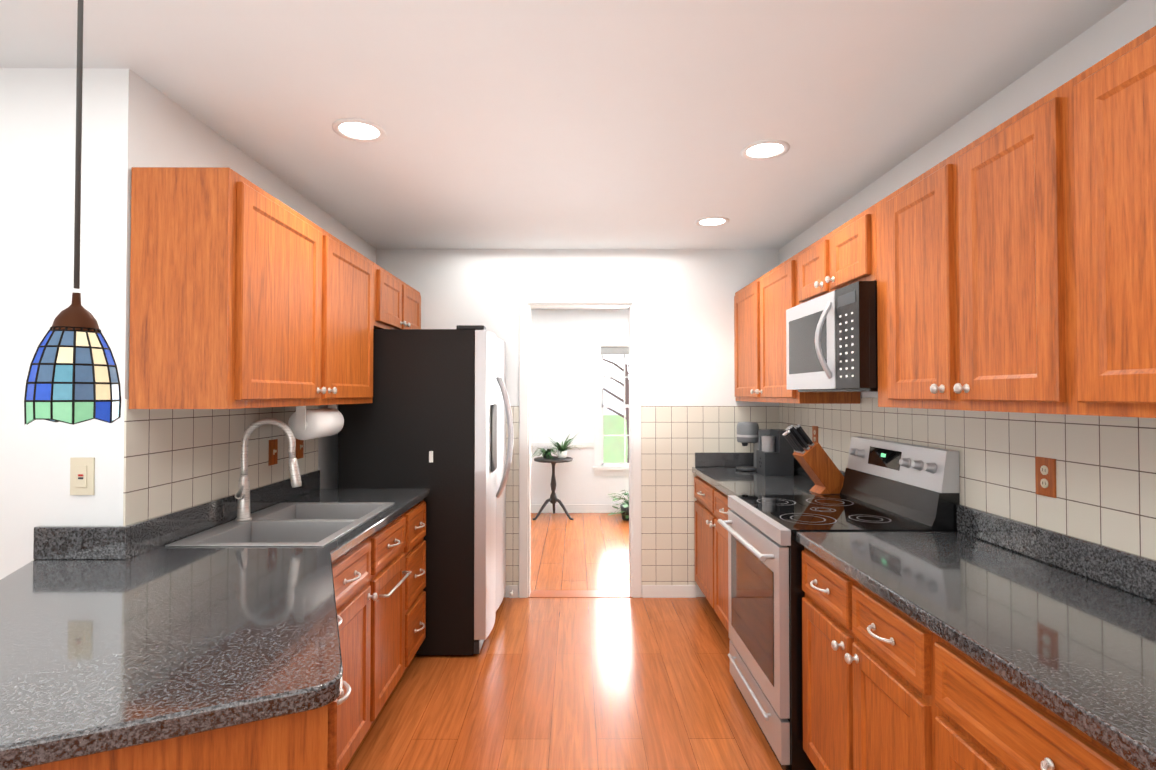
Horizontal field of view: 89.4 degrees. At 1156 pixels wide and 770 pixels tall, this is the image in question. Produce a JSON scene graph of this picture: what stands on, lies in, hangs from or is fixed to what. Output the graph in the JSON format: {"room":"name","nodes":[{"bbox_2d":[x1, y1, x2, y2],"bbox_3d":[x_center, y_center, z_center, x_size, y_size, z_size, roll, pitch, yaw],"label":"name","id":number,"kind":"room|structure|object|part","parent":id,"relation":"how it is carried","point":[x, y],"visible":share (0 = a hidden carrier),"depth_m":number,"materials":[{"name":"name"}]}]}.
{"room":"kitchen","nodes":[
{"label":"kitchen","id":0,"kind":"room"},
{"bbox_2d":[0,68,155,579],"bbox_3d":[-3.012,0.226,1.870,3.200,2.440,0.120,0,-1,0],"label":"wall","id":1,"kind":"structure","parent":0,"point":[37,156],"depth_m":1.83,"materials":[{"name":"paint"}]},
{"bbox_2d":[70,458,94,494],"bbox_3d":[-1.537,0.283,1.810,0.072,0.116,0.010,0,-1,0],"label":"outlet","id":2,"kind":"object","parent":1,"relation":"attached to","point":[82,476],"visible":1,"depth_m":1.81,"materials":[{"name":"beige plastic"}]},
{"bbox_2d":[155,89,375,488],"bbox_3d":[-1.477,0.245,3.016,0.120,2.440,2.160,0,-1,0],"label":"wall","id":3,"kind":"structure","parent":0,"point":[184,138],"depth_m":2.40,"materials":[{"name":"paint"}]},
{"bbox_2d":[123,400,318,525],"bbox_3d":[-1.411,0.312,2.495,0.006,0.512,1.360,0,-1,0],"label":"wall tile","id":4,"kind":"structure","parent":3,"relation":"attached to","point":[176,459],"depth_m":2.14,"materials":[{"name":"beige tile"}]},
{"bbox_2d":[268,439,277,465],"bbox_3d":[-1.400,0.310,2.696,0.018,0.116,0.072,0,-1,0],"label":"light switch","id":5,"kind":"object","parent":4,"relation":"attached to","point":[273,453],"visible":1,"depth_m":2.69,"materials":[{"name":"brown wood"}]},
{"bbox_2d":[296,439,303,458],"bbox_3d":[-1.401,0.314,2.956,0.018,0.116,0.072,0,-1,0],"label":"light switch","id":6,"kind":"object","parent":4,"relation":"attached to","point":[299,448],"visible":0.85,"depth_m":2.95,"materials":[{"name":"brown wood"}]},
{"bbox_2d":[124,471,319,558],"bbox_3d":[-1.397,0.496,2.480,0.020,0.100,1.342,0,-1,0],"label":"backsplash","id":7,"kind":"structure","parent":3,"relation":"attached to","point":[139,537],"depth_m":2.09,"materials":[{"name":"grey stone"}]},
{"bbox_2d":[129,167,379,408],"bbox_3d":[-1.244,-0.294,2.490,0.325,0.760,1.314,0,-1,0],"label":"upper cabinet","id":8,"kind":"object","parent":3,"relation":"attached to","point":[239,300],"depth_m":1.88,"materials":[{"name":"brown wood"}]},
{"bbox_2d":[288,405,343,439],"bbox_3d":[-1.185,0.165,2.659,0.132,0.150,0.330,0,-1,0],"label":"paper towel holder","id":9,"kind":"object","parent":8,"relation":"attached to","point":[304,423],"visible":0.98,"depth_m":2.52,"materials":[{"name":"white paper"}]},
{"bbox_2d":[380,267,420,328],"bbox_3d":[-1.249,-0.485,3.628,0.325,0.340,0.948,0,-1,0],"label":"upper cabinet","id":10,"kind":"object","parent":3,"relation":"attached to","point":[400,303],"depth_m":3.54,"materials":[{"name":"brown wood"}]},
{"bbox_2d":[344,513,781,769],"bbox_3d":[-1.125,1.487,2.538,7.220,0.060,9.520,0,-1,0],"label":"floor","id":11,"kind":"structure","parent":0,"point":[641,683],"depth_m":2.81,"materials":[{"name":"brown wood"}]},
{"bbox_2d":[288,695,347,769],"bbox_3d":[-0.806,0.995,0.900,0.719,0.870,0.351,0,-1,0],"label":"base cabinet","id":12,"kind":"object","parent":11,"relation":"on","point":[327,749],"depth_m":1.08,"materials":[{"name":"brown wood"}]},
{"bbox_2d":[348,591,425,761],"bbox_3d":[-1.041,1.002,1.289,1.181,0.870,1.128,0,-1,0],"label":"base cabinet","id":13,"kind":"object","parent":11,"relation":"on","point":[367,696],"depth_m":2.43,"materials":[{"name":"brown wood"}]},
{"bbox_2d":[0,487,429,769],"bbox_3d":[-1.053,0.557,1.924,1.244,0.039,2.454,0,-1,0],"label":"countertop","id":14,"kind":"structure","parent":13,"relation":"on","point":[162,658],"depth_m":1.21,"materials":[{"name":"grey stone"}]},
{"bbox_2d":[160,499,395,546],"bbox_3d":[-1.113,0.634,2.327,0.527,0.190,0.770,0,-1,0],"label":"sink","id":15,"kind":"object","parent":14,"relation":"in","point":[289,522],"depth_m":2.31,"materials":[{"name":"grey metal"}]},
{"bbox_2d":[338,325,513,654],"bbox_3d":[-0.848,0.578,3.605,0.902,1.792,0.918,0,-1,0],"label":"fridge","id":16,"kind":"object","parent":11,"relation":"on","point":[433,415],"visible":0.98,"depth_m":3.16,"materials":[{"name":"black metal"}]},
{"bbox_3d":[-0.479,0.544,3.611,0.164,1.671,0.906,0,-1,0],"label":"door","id":17,"kind":"part","parent":16,"relation":"part of","materials":[{"name":"silver metal"}]},
{"bbox_2d":[533,456,572,519],"bbox_3d":[-0.282,1.182,6.725,0.461,0.684,0.486,0,-1,0],"label":"plant stand","id":18,"kind":"object","parent":11,"relation":"on","point":[553,499],"visible":0.94,"depth_m":6.66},
{"bbox_2d":[532,448,565,458],"bbox_3d":[-0.360,0.772,6.762,0.475,0.134,0.505,0,-1,0],"label":"potted plant","id":19,"kind":"object","parent":18,"relation":"on","point":[546,454],"visible":0.96,"depth_m":6.68,"materials":[{"name":"green plant"}]},
{"bbox_2d":[546,434,579,458],"bbox_3d":[-0.179,0.684,6.693,0.531,0.306,0.542,0,-1,0],"label":"potted plant","id":20,"kind":"object","parent":18,"relation":"on","point":[562,452],"visible":0.98,"depth_m":6.66,"materials":[{"name":"green plant"}]},
{"bbox_2d":[528,590,632,597],"bbox_3d":[0.015,1.481,4.143,0.743,0.004,0.140,0,-1,0],"label":"threshold","id":21,"kind":"object","parent":11,"relation":"on","point":[579,593],"visible":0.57,"depth_m":4.13,"materials":[{"name":"wood"}]},
{"bbox_2d":[608,490,628,520],"bbox_3d":[0.590,1.361,6.643,0.531,0.362,0.578,0,-1,0],"label":"floor plant","id":22,"kind":"object","parent":11,"relation":"on","point":[624,509],"visible":0.46,"depth_m":6.56,"materials":[{"name":"green plant"}]},
{"bbox_2d":[694,476,729,632],"bbox_3d":[1.112,1.038,3.502,0.602,0.870,1.170,0,-1,0],"label":"base cabinet","id":23,"kind":"object","parent":11,"relation":"on","point":[710,538],"depth_m":3.54,"materials":[{"name":"brown wood"}]},
{"bbox_2d":[692,466,839,497],"bbox_3d":[1.106,0.582,3.508,0.614,0.039,1.172,0,-1,0],"label":"countertop","id":24,"kind":"structure","parent":23,"relation":"on","point":[729,480],"depth_m":3.40,"materials":[{"name":"grey stone"}]},
{"bbox_2d":[736,422,769,470],"bbox_3d":[1.190,0.407,3.905,0.270,0.322,0.144,0,-1,0],"label":"coffee maker","id":25,"kind":"object","parent":24,"relation":"on","point":[750,432],"visible":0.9,"depth_m":3.85,"materials":[{"name":"grey plastic"}]},
{"bbox_2d":[756,429,793,475],"bbox_3d":[1.249,0.425,3.715,0.182,0.278,0.170,0,-1,0],"label":"pod holder","id":26,"kind":"object","parent":24,"relation":"on","point":[774,456],"visible":1,"depth_m":3.63,"materials":[{"name":"grey plastic"}]},
{"bbox_2d":[782,424,843,493],"bbox_3d":[1.205,0.377,3.006,0.309,0.352,0.113,0,-1,-6],"label":"knife block","id":27,"kind":"object","parent":24,"relation":"on","point":[819,467],"visible":0.92,"depth_m":2.96,"materials":[{"name":"brown wood"}]},
{"bbox_2d":[718,437,959,769],"bbox_3d":[1.050,0.855,2.537,0.730,1.205,0.752,0,-1,0],"label":"range","id":28,"kind":"object","parent":11,"relation":"on","point":[890,486],"visible":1,"depth_m":2.34,"materials":[{"name":"silver metal"}]},
{"bbox_2d":[802,550,919,769],"bbox_3d":[1.120,1.009,1.760,0.602,0.870,0.790,0,-1,0],"label":"base cabinet","id":29,"kind":"object","parent":11,"relation":"on","point":[861,663],"depth_m":1.72,"materials":[{"name":"brown wood"}]},
{"bbox_2d":[796,530,1155,769],"bbox_3d":[1.118,0.537,0.732,0.614,0.039,2.860,0,-1,0],"label":"countertop","id":30,"kind":"structure","parent":29,"relation":"on","point":[1081,650],"depth_m":1.32,"materials":[{"name":"grey stone"}]},
{"bbox_2d":[916,626,1127,769],"bbox_3d":[1.123,0.997,0.965,0.602,0.870,0.800,0,-1,0],"label":"base cabinet","id":31,"kind":"object","parent":11,"relation":"on","point":[969,720],"depth_m":1.20,"materials":[{"name":"brown wood"}]},
{"bbox_2d":[0,0,1127,309],"bbox_3d":[-1.125,-1.012,2.578,7.220,0.060,9.520,0,-1,0],"label":"ceiling","id":32,"kind":"structure","parent":0,"point":[572,124],"depth_m":1.98,"materials":[{"name":"paint"}]},
{"bbox_2d":[24,0,120,424],"bbox_3d":[-0.871,-0.471,1.020,0.129,1.074,0.126,0,-1,0],"label":"pendant lamp","id":33,"kind":"object","parent":32,"relation":"hanging from","point":[73,377],"visible":1,"depth_m":0.98,"materials":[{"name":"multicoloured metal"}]},
{"bbox_2d":[332,118,385,142],"bbox_3d":[-0.847,-0.984,2.264,0.196,0.006,0.196,0,-1,0],"label":"recessed light","id":34,"kind":"object","parent":32,"relation":"in","point":[357,130],"visible":1,"depth_m":2.26,"materials":[{"name":"paint"}]},
{"bbox_2d":[695,216,728,226],"bbox_3d":[0.793,-0.965,3.456,0.196,0.006,0.196,0,-1,0],"label":"recessed light","id":35,"kind":"object","parent":32,"relation":"in","point":[713,221],"visible":0.94,"depth_m":3.45,"materials":[{"name":"paint"}]},
{"bbox_2d":[741,140,789,160],"bbox_3d":[0.782,-0.981,2.446,0.196,0.006,0.196,0,-1,0],"label":"recessed light","id":36,"kind":"object","parent":32,"relation":"in","point":[765,150],"visible":1,"depth_m":2.44,"materials":[{"name":"paint"}]},
{"bbox_2d":[376,249,778,596],"bbox_3d":[-0.002,0.263,4.163,3.080,2.440,0.120,0,-1,0],"label":"wall","id":37,"kind":"structure","parent":0,"point":[687,327],"depth_m":4.12,"materials":[{"name":"paint"}]},
{"bbox_2d":[519,295,641,597],"bbox_3d":[0.015,0.425,4.160,0.855,2.116,0.156,0,-1,0],"label":"door frame","id":38,"kind":"structure","parent":37,"relation":"attached to","point":[527,303],"depth_m":4.09,"materials":[{"name":"paint"}]},
{"bbox_2d":[509,585,695,597],"bbox_3d":[0.171,1.440,4.078,1.305,0.085,0.012,0,-1,0],"label":"baseboard","id":39,"kind":"structure","parent":37,"relation":"attached to","point":[668,591],"depth_m":4.07,"materials":[{"name":"paint"}]},
{"bbox_2d":[506,406,778,584],"bbox_3d":[-0.001,0.772,4.091,2.840,1.250,0.006,0,-1,0],"label":"wall tile","id":40,"kind":"structure","parent":37,"relation":"attached to","point":[674,439],"depth_m":4.09,"materials":[{"name":"beige tile"}]},
{"bbox_2d":[696,452,753,465],"bbox_3d":[1.104,0.522,4.085,0.574,0.100,0.020,0,-1,0],"label":"backsplash","id":41,"kind":"structure","parent":37,"relation":"attached to","point":[702,458],"depth_m":4.07,"materials":[{"name":"grey stone"}]},
{"bbox_2d":[531,309,628,503],"bbox_3d":[0.216,0.311,7.083,4.140,2.440,0.120,0,-1,0],"label":"wall","id":42,"kind":"structure","parent":0,"point":[562,374],"depth_m":7.02,"materials":[{"name":"paint"}]},
{"bbox_2d":[531,504,620,512],"bbox_3d":[0.216,1.480,6.997,3.900,0.100,0.014,0,-1,0],"label":"baseboard","id":43,"kind":"structure","parent":42,"relation":"attached to","point":[587,508],"depth_m":6.98,"materials":[{"name":"paint"}]},
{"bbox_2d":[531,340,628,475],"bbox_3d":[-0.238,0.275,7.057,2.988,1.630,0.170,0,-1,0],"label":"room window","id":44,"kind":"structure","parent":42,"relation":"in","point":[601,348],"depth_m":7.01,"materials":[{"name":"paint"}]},
{"bbox_2d":[779,0,1155,397],"bbox_3d":[1.492,0.212,1.019,0.120,2.440,6.180,0,-1,0],"label":"wall","id":45,"kind":"structure","parent":0,"point":[1125,23],"depth_m":1.96,"materials":[{"name":"paint"}]},
{"bbox_2d":[734,257,859,403],"bbox_3d":[1.251,-0.277,3.523,0.325,0.760,1.172,0,-1,0],"label":"upper cabinet","id":46,"kind":"object","parent":45,"relation":"attached to","point":[760,307],"depth_m":3.40,"materials":[{"name":"brown wood"}]},
{"bbox_2d":[792,237,823,306],"bbox_3d":[1.254,-0.527,2.749,0.325,0.285,0.378,0,-1,0],"label":"upper cabinet","id":47,"kind":"object","parent":45,"relation":"attached to","point":[808,264],"depth_m":2.78,"materials":[{"name":"brown wood"}]},
{"bbox_2d":[824,209,867,294],"bbox_3d":[1.256,-0.533,2.372,0.325,0.285,0.378,0,-1,0],"label":"upper cabinet","id":48,"kind":"object","parent":45,"relation":"attached to","point":[845,247],"depth_m":2.39,"materials":[{"name":"brown wood"}]},
{"bbox_2d":[786,281,877,391],"bbox_3d":[1.198,-0.177,2.555,0.438,0.412,0.748,0,-1,0],"label":"over-the-range microwave","id":49,"kind":"object","parent":48,"relation":"attached to","point":[831,341],"visible":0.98,"depth_m":2.38,"materials":[{"name":"silver metal"}]},
{"bbox_2d":[868,92,1055,413],"bbox_3d":[1.258,-0.306,1.748,0.325,0.760,0.858,0,-1,0],"label":"upper cabinet","id":50,"kind":"object","parent":45,"relation":"attached to","point":[1008,264],"depth_m":1.62,"materials":[{"name":"brown wood"}]},
{"bbox_2d":[779,398,1155,559],"bbox_3d":[1.426,0.299,1.705,0.006,0.512,4.794,0,-1,0],"label":"wall tile","id":51,"kind":"structure","parent":45,"relation":"attached to","point":[1105,480],"depth_m":1.82,"materials":[{"name":"beige tile"}]},
{"bbox_2d":[812,426,817,442],"bbox_3d":[1.411,0.302,3.478,0.008,0.116,0.072,0,-1,0],"label":"electrical outlet","id":52,"kind":"object","parent":51,"relation":"attached to","point":[814,433],"visible":0.98,"depth_m":3.47,"materials":[{"name":"brown wood"}]},
{"bbox_2d":[1035,456,1055,497],"bbox_3d":[1.418,0.279,1.774,0.008,0.116,0.072,0,-1,0],"label":"electrical outlet","id":53,"kind":"object","parent":51,"relation":"attached to","point":[1045,475],"visible":1,"depth_m":1.77,"materials":[{"name":"brown wood"}]},
{"bbox_2d":[794,457,1155,601],"bbox_3d":[1.411,0.483,1.701,0.020,0.100,4.792,0,-1,0],"label":"backsplash","id":54,"kind":"structure","parent":45,"relation":"attached to","point":[1136,574],"depth_m":1.68,"materials":[{"name":"grey stone"}]},
{"bbox_2d":[1052,26,1155,417],"bbox_3d":[1.262,-0.319,0.929,0.325,0.760,0.780,0,-1,0],"label":"upper cabinet","id":55,"kind":"object","parent":45,"relation":"attached to","point":[1104,117],"depth_m":1.22,"materials":[{"name":"brown wood"}]},
{"label":"outside","id":56,"kind":"structure","parent":0,"visible":0},
{"bbox_2d":[603,354,628,462],"bbox_3d":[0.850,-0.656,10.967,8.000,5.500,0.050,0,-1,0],"label":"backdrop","id":57,"kind":"structure","parent":56,"point":[613,446],"depth_m":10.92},
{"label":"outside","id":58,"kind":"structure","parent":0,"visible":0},
{"bbox_2d":[603,359,628,462],"bbox_3d":[0.825,0.561,9.220,2.084,2.812,0.216,0,-1,0],"label":"tree","id":59,"kind":"object","parent":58,"point":[626,392],"visible":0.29,"depth_m":9.20,"materials":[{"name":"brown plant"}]}
]}

